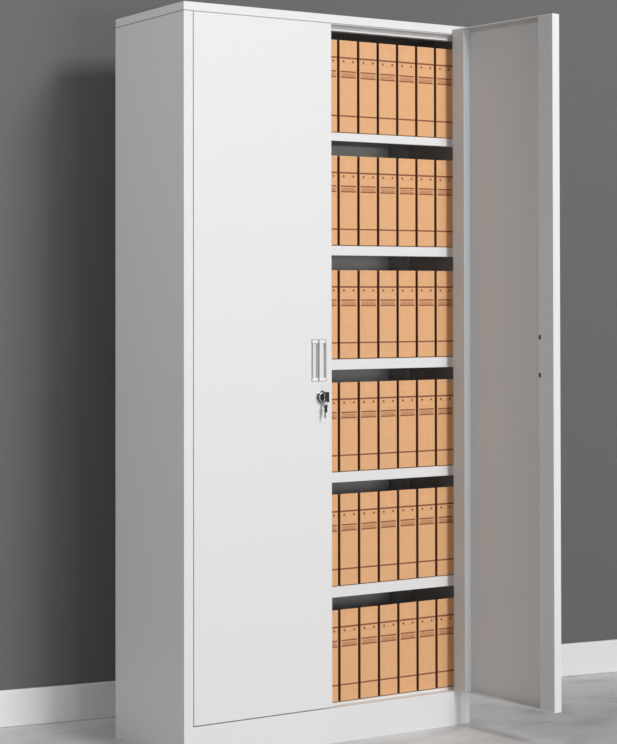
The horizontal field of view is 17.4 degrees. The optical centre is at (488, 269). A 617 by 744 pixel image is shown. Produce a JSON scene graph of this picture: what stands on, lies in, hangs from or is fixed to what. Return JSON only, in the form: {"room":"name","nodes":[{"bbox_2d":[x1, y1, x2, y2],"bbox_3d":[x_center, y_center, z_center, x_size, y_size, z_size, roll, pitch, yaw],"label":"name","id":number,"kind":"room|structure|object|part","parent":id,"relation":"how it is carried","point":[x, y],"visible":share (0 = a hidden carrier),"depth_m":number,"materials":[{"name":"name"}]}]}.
{"room":"back office","nodes":[
{"label":"back office","id":0,"kind":"room"},
{"bbox_2d":[0,0,616,689],"bbox_3d":[-1.323,-0.392,5.363,10.000,3.200,0.139,0,-1,-25],"label":"wall","id":1,"kind":"structure","parent":0,"point":[58,57],"depth_m":5.39,"materials":[{"name":"grey paint"}]},
{"bbox_2d":[0,639,616,727],"bbox_3d":[-1.287,1.158,5.270,10.000,0.097,0.019,0,-1,-25],"label":"baseboard","id":2,"kind":"structure","parent":1,"relation":"attached to","point":[97,700],"depth_m":5.36,"materials":[{"name":"white paint"}]},
{"bbox_2d":[0,672,616,743],"bbox_3d":[0.422,1.193,3.197,12.000,0.050,10.000,0,-1,-35],"label":"floor","id":3,"kind":"structure","parent":0,"point":[588,714],"depth_m":5.26,"materials":[{"name":"concrete"}]},
{"bbox_2d":[116,1,560,743],"bbox_3d":[-0.390,0.276,5.087,0.847,1.850,0.782,0,-1,-35],"label":"filing cabinet","id":4,"kind":"object","parent":3,"relation":"on","point":[226,370],"visible":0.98,"depth_m":5.03,"materials":[{"name":"white metal"}]},
{"bbox_3d":[-0.839,0.287,5.010,0.024,1.827,0.389,0,-1,-35],"label":"panel","id":5,"kind":"part","parent":4,"relation":"part of","materials":[{"name":"white metal"}]},
{"bbox_3d":[-0.562,0.240,4.982,0.389,1.735,0.023,0,-1,-35],"label":"door","id":6,"kind":"part","parent":4,"relation":"part of","materials":[{"name":"white metal"}]},
{"bbox_3d":[-0.506,-0.636,5.262,0.847,0.021,0.389,0,-1,-35],"label":"panel","id":7,"kind":"part","parent":4,"relation":"part of","materials":[{"name":"white metal"}]},
{"bbox_3d":[-0.430,0.230,5.066,0.044,0.106,0.011,0,-1,-35],"label":"handle","id":8,"kind":"part","parent":4,"relation":"part of","materials":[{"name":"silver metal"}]},
{"bbox_2d":[331,39,336,132],"bbox_3d":[-0.467,-0.469,5.207,0.052,0.239,0.201,0,-1,-35],"label":"file box","id":9,"kind":"object","parent":4,"relation":"on","point":[333,42],"visible":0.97,"depth_m":5.14,"materials":[{"name":"brown cardboard"}]},
{"bbox_2d":[331,155,336,245],"bbox_3d":[-0.466,-0.175,5.203,0.052,0.232,0.201,0,-1,-35],"label":"file box","id":10,"kind":"object","parent":4,"relation":"on","point":[333,157],"visible":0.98,"depth_m":5.13,"materials":[{"name":"brown cardboard"}]},
{"bbox_2d":[332,610,337,702],"bbox_3d":[-0.463,0.990,5.184,0.052,0.235,0.201,0,-1,-35],"label":"file box","id":11,"kind":"object","parent":4,"relation":"on","point":[334,612],"visible":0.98,"depth_m":5.11,"materials":[{"name":"brown cardboard"}]},
{"bbox_2d":[332,494,337,586],"bbox_3d":[-0.463,0.695,5.189,0.052,0.235,0.201,0,-1,-35],"label":"file box","id":12,"kind":"object","parent":4,"relation":"on","point":[335,496],"visible":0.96,"depth_m":5.12,"materials":[{"name":"brown cardboard"}]},
{"bbox_2d":[332,383,337,471],"bbox_3d":[-0.464,0.406,5.194,0.052,0.229,0.201,0,-1,-35],"label":"file box","id":13,"kind":"object","parent":4,"relation":"on","point":[334,385],"visible":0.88,"depth_m":5.12,"materials":[{"name":"brown cardboard"}]},
{"bbox_2d":[332,270,337,358],"bbox_3d":[-0.465,0.117,5.198,0.052,0.228,0.201,0,-1,-35],"label":"file box","id":14,"kind":"object","parent":4,"relation":"on","point":[334,272],"visible":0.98,"depth_m":5.13,"materials":[{"name":"brown cardboard"}]},
{"bbox_2d":[336,40,356,133],"bbox_3d":[-0.418,-0.469,5.242,0.052,0.239,0.201,0,-1,-35],"label":"file box","id":15,"kind":"object","parent":4,"relation":"on","point":[346,50],"visible":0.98,"depth_m":5.16,"materials":[{"name":"brown cardboard"}]},
{"bbox_2d":[337,156,356,245],"bbox_3d":[-0.417,-0.175,5.237,0.052,0.232,0.201,0,-1,-35],"label":"file box","id":16,"kind":"object","parent":4,"relation":"on","point":[346,165],"visible":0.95,"depth_m":5.15,"materials":[{"name":"brown cardboard"}]},
{"bbox_2d":[337,270,356,358],"bbox_3d":[-0.416,0.118,5.233,0.052,0.228,0.201,0,-1,-35],"label":"file box","id":17,"kind":"object","parent":4,"relation":"on","point":[346,279],"visible":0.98,"depth_m":5.15,"materials":[{"name":"brown cardboard"}]},
{"bbox_2d":[337,382,357,471],"bbox_3d":[-0.415,0.406,5.228,0.052,0.229,0.201,0,-1,-35],"label":"file box","id":18,"kind":"object","parent":4,"relation":"on","point":[347,391],"visible":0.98,"depth_m":5.14,"materials":[{"name":"brown cardboard"}]},
{"bbox_2d":[338,608,357,701],"bbox_3d":[-0.414,0.991,5.219,0.052,0.235,0.201,0,-1,-35],"label":"file box","id":19,"kind":"object","parent":4,"relation":"on","point":[347,618],"visible":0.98,"depth_m":5.14,"materials":[{"name":"brown cardboard"}]},
{"bbox_2d":[338,493,357,585],"bbox_3d":[-0.415,0.695,5.223,0.052,0.235,0.201,0,-1,-35],"label":"file box","id":20,"kind":"object","parent":4,"relation":"on","point":[347,503],"visible":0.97,"depth_m":5.14,"materials":[{"name":"brown cardboard"}]},
{"bbox_3d":[-0.619,0.293,5.403,0.835,1.827,0.001,0,-1,-35],"label":"panel","id":21,"kind":"part","parent":4,"relation":"part of","materials":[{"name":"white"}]},
{"bbox_2d":[356,42,376,134],"bbox_3d":[-0.369,-0.468,5.277,0.052,0.239,0.201,0,-1,-35],"label":"file box","id":22,"kind":"object","parent":4,"relation":"on","point":[366,52],"visible":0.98,"depth_m":5.19,"materials":[{"name":"brown cardboard"}]},
{"bbox_2d":[357,157,376,245],"bbox_3d":[-0.368,-0.174,5.272,0.052,0.232,0.201,0,-1,-35],"label":"file box","id":23,"kind":"object","parent":4,"relation":"on","point":[366,166],"visible":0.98,"depth_m":5.19,"materials":[{"name":"brown cardboard"}]},
{"bbox_2d":[357,270,376,358],"bbox_3d":[-0.367,0.118,5.267,0.052,0.228,0.201,0,-1,-35],"label":"file box","id":24,"kind":"object","parent":4,"relation":"on","point":[366,279],"visible":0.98,"depth_m":5.18,"materials":[{"name":"brown cardboard"}]},
{"bbox_2d":[358,381,376,470],"bbox_3d":[-0.367,0.407,5.263,0.052,0.229,0.201,0,-1,-35],"label":"file box","id":25,"kind":"object","parent":4,"relation":"on","point":[367,391],"visible":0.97,"depth_m":5.18,"materials":[{"name":"brown cardboard"}]},
{"bbox_2d":[358,606,377,698],"bbox_3d":[-0.365,0.991,5.253,0.052,0.235,0.201,0,-1,-35],"label":"file box","id":26,"kind":"object","parent":4,"relation":"on","point":[367,616],"visible":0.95,"depth_m":5.17,"materials":[{"name":"brown cardboard"}]},
{"bbox_2d":[358,492,377,583],"bbox_3d":[-0.366,0.695,5.258,0.052,0.235,0.201,0,-1,-35],"label":"file box","id":27,"kind":"object","parent":4,"relation":"on","point":[367,501],"visible":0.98,"depth_m":5.17,"materials":[{"name":"brown cardboard"}]},
{"bbox_2d":[376,43,395,135],"bbox_3d":[-0.321,-0.468,5.311,0.052,0.239,0.201,0,-1,-35],"label":"file box","id":28,"kind":"object","parent":4,"relation":"on","point":[385,53],"visible":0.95,"depth_m":5.23,"materials":[{"name":"brown cardboard"}]},
{"bbox_2d":[376,157,395,246],"bbox_3d":[-0.320,-0.174,5.306,0.052,0.232,0.201,0,-1,-35],"label":"file box","id":29,"kind":"object","parent":4,"relation":"on","point":[386,167],"visible":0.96,"depth_m":5.22,"materials":[{"name":"brown cardboard"}]},
{"bbox_2d":[377,490,396,581],"bbox_3d":[-0.317,0.696,5.293,0.052,0.235,0.201,0,-1,-35],"label":"file box","id":30,"kind":"object","parent":4,"relation":"on","point":[386,500],"visible":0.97,"depth_m":5.21,"materials":[{"name":"brown cardboard"}]},
{"bbox_2d":[377,381,396,469],"bbox_3d":[-0.318,0.407,5.297,0.052,0.229,0.201,0,-1,-35],"label":"file box","id":31,"kind":"object","parent":4,"relation":"on","point":[386,390],"visible":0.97,"depth_m":5.21,"materials":[{"name":"brown cardboard"}]},
{"bbox_2d":[377,271,396,357],"bbox_3d":[-0.319,0.119,5.302,0.052,0.228,0.201,0,-1,-35],"label":"file box","id":32,"kind":"object","parent":4,"relation":"on","point":[386,280],"visible":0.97,"depth_m":5.22,"materials":[{"name":"brown cardboard"}]},
{"bbox_2d":[378,604,396,695],"bbox_3d":[-0.316,0.991,5.288,0.052,0.235,0.201,0,-1,-35],"label":"file box","id":33,"kind":"object","parent":4,"relation":"on","point":[387,614],"visible":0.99,"depth_m":5.20,"materials":[{"name":"brown cardboard"}]},
{"bbox_2d":[331,246,452,256],"bbox_3d":[-0.515,-0.046,5.261,0.835,0.025,0.359,0,-1,-35],"label":"shelf","id":34,"kind":"object","parent":4,"relation":"attached to","point":[337,251],"depth_m":5.23,"materials":[{"name":"white metal"}]},
{"bbox_2d":[331,132,452,147],"bbox_3d":[-0.516,-0.338,5.266,0.835,0.021,0.359,0,-1,-35],"label":"shelf","id":35,"kind":"object","parent":4,"relation":"attached to","point":[338,140],"depth_m":5.28,"materials":[{"name":"white metal"}]},
{"bbox_3d":[-0.419,-0.618,5.131,0.788,0.012,0.026,0,-1,-35],"label":"header rail","id":36,"kind":"part","parent":4,"relation":"part of","materials":[{"name":"white metal"}]},
{"bbox_2d":[332,357,452,369],"bbox_3d":[-0.514,0.246,5.256,0.835,0.027,0.359,0,-1,-35],"label":"shelf","id":37,"kind":"object","parent":4,"relation":"attached to","point":[420,363],"depth_m":5.24,"materials":[{"name":"white metal"}]},
{"bbox_2d":[332,686,453,705],"bbox_3d":[-0.512,1.114,5.242,0.835,0.010,0.359,0,-1,-35],"label":"shelf","id":38,"kind":"object","parent":4,"relation":"attached to","point":[446,689],"depth_m":5.20,"materials":[{"name":"white metal"}]},
{"bbox_2d":[332,574,453,597],"bbox_3d":[-0.513,0.827,5.247,0.835,0.027,0.359,0,-1,-35],"label":"shelf","id":39,"kind":"object","parent":4,"relation":"attached to","point":[446,582],"depth_m":5.22,"materials":[{"name":"white metal"}]},
{"bbox_2d":[332,464,453,482],"bbox_3d":[-0.513,0.535,5.252,0.835,0.026,0.359,0,-1,-35],"label":"shelf","id":40,"kind":"object","parent":4,"relation":"attached to","point":[442,473],"depth_m":5.23,"materials":[{"name":"white metal"}]},
{"bbox_2d":[395,45,414,136],"bbox_3d":[-0.272,-0.468,5.346,0.052,0.239,0.201,0,-1,-35],"label":"file box","id":41,"kind":"object","parent":4,"relation":"on","point":[405,55],"visible":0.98,"depth_m":5.26,"materials":[{"name":"brown cardboard"}]},
{"bbox_2d":[396,158,414,246],"bbox_3d":[-0.271,-0.174,5.341,0.052,0.232,0.201,0,-1,-35],"label":"file box","id":42,"kind":"object","parent":4,"relation":"on","point":[405,168],"visible":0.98,"depth_m":5.26,"materials":[{"name":"brown cardboard"}]},
{"bbox_2d":[396,271,415,357],"bbox_3d":[-0.270,0.119,5.336,0.052,0.228,0.201,0,-1,-35],"label":"file box","id":43,"kind":"object","parent":4,"relation":"on","point":[405,280],"visible":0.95,"depth_m":5.25,"materials":[{"name":"brown cardboard"}]},
{"bbox_2d":[397,602,415,693],"bbox_3d":[-0.267,0.992,5.322,0.052,0.235,0.201,0,-1,-35],"label":"file box","id":44,"kind":"object","parent":4,"relation":"on","point":[406,612],"visible":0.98,"depth_m":5.24,"materials":[{"name":"brown cardboard"}]},
{"bbox_2d":[397,489,415,579],"bbox_3d":[-0.268,0.696,5.327,0.052,0.235,0.201,0,-1,-35],"label":"file box","id":45,"kind":"object","parent":4,"relation":"on","point":[406,499],"visible":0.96,"depth_m":5.24,"materials":[{"name":"brown cardboard"}]},
{"bbox_2d":[397,380,415,467],"bbox_3d":[-0.269,0.407,5.332,0.052,0.229,0.201,0,-1,-35],"label":"file box","id":46,"kind":"object","parent":4,"relation":"on","point":[406,389],"visible":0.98,"depth_m":5.25,"materials":[{"name":"brown cardboard"}]},
{"bbox_3d":[-0.175,0.293,5.480,0.025,1.827,0.389,0,-1,-35],"label":"panel","id":47,"kind":"part","parent":4,"relation":"part of","materials":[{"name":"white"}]},
{"bbox_2d":[414,47,433,137],"bbox_3d":[-0.223,-0.467,5.380,0.052,0.239,0.201,0,-1,-35],"label":"file box","id":48,"kind":"object","parent":4,"relation":"on","point":[424,56],"visible":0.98,"depth_m":5.30,"materials":[{"name":"brown cardboard"}]},
{"bbox_2d":[415,159,433,246],"bbox_3d":[-0.222,-0.173,5.376,0.052,0.232,0.201,0,-1,-35],"label":"file box","id":49,"kind":"object","parent":4,"relation":"on","point":[424,169],"visible":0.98,"depth_m":5.29,"materials":[{"name":"brown cardboard"}]},
{"bbox_2d":[415,271,434,357],"bbox_3d":[-0.221,0.119,5.371,0.052,0.228,0.201,0,-1,-35],"label":"file box","id":50,"kind":"object","parent":4,"relation":"on","point":[424,280],"visible":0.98,"depth_m":5.29,"materials":[{"name":"brown cardboard"}]},
{"bbox_2d":[416,600,434,690],"bbox_3d":[-0.218,0.992,5.357,0.052,0.235,0.201,0,-1,-35],"label":"file box","id":51,"kind":"object","parent":4,"relation":"on","point":[425,610],"visible":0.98,"depth_m":5.27,"materials":[{"name":"brown cardboard"}]},
{"bbox_2d":[416,488,434,577],"bbox_3d":[-0.219,0.697,5.362,0.052,0.235,0.201,0,-1,-35],"label":"file box","id":52,"kind":"object","parent":4,"relation":"on","point":[425,497],"visible":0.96,"depth_m":5.28,"materials":[{"name":"brown cardboard"}]},
{"bbox_2d":[416,380,434,466],"bbox_3d":[-0.220,0.408,5.366,0.052,0.229,0.201,0,-1,-35],"label":"file box","id":53,"kind":"object","parent":4,"relation":"on","point":[425,389],"visible":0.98,"depth_m":5.28,"materials":[{"name":"brown cardboard"}]},
{"bbox_2d":[433,48,452,138],"bbox_3d":[-0.174,-0.467,5.415,0.052,0.239,0.201,0,-1,-35],"label":"file box","id":54,"kind":"object","parent":4,"relation":"on","point":[443,99],"visible":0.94,"depth_m":5.33,"materials":[{"name":"brown cardboard"}]},
{"bbox_2d":[434,160,452,247],"bbox_3d":[-0.173,-0.173,5.410,0.052,0.232,0.201,0,-1,-35],"label":"file box","id":55,"kind":"object","parent":4,"relation":"on","point":[443,170],"visible":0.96,"depth_m":5.33,"materials":[{"name":"brown cardboard"}]},
{"bbox_2d":[434,271,452,356],"bbox_3d":[-0.172,0.120,5.405,0.052,0.228,0.201,0,-1,-35],"label":"file box","id":56,"kind":"object","parent":4,"relation":"on","point":[443,280],"visible":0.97,"depth_m":5.32,"materials":[{"name":"brown cardboard"}]},
{"bbox_2d":[435,379,452,465],"bbox_3d":[-0.172,0.408,5.401,0.052,0.229,0.201,0,-1,-35],"label":"file box","id":57,"kind":"object","parent":4,"relation":"on","point":[443,387],"visible":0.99,"depth_m":5.32,"materials":[{"name":"brown cardboard"}]},
{"bbox_2d":[435,598,453,687],"bbox_3d":[-0.170,0.993,5.392,0.052,0.235,0.201,0,-1,-35],"label":"file box","id":58,"kind":"object","parent":4,"relation":"on","point":[444,608],"visible":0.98,"depth_m":5.31,"materials":[{"name":"brown cardboard"}]},
{"bbox_2d":[435,486,453,575],"bbox_3d":[-0.171,0.697,5.396,0.052,0.235,0.201,0,-1,-35],"label":"file box","id":59,"kind":"object","parent":4,"relation":"on","point":[444,496],"visible":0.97,"depth_m":5.31,"materials":[{"name":"brown cardboard"}]},
{"bbox_3d":[0.044,0.235,5.157,0.023,1.748,0.392,1,-1,-41],"label":"door","id":60,"kind":"part","parent":4,"relation":"part of","materials":[{"name":"white metal"}]}
]}

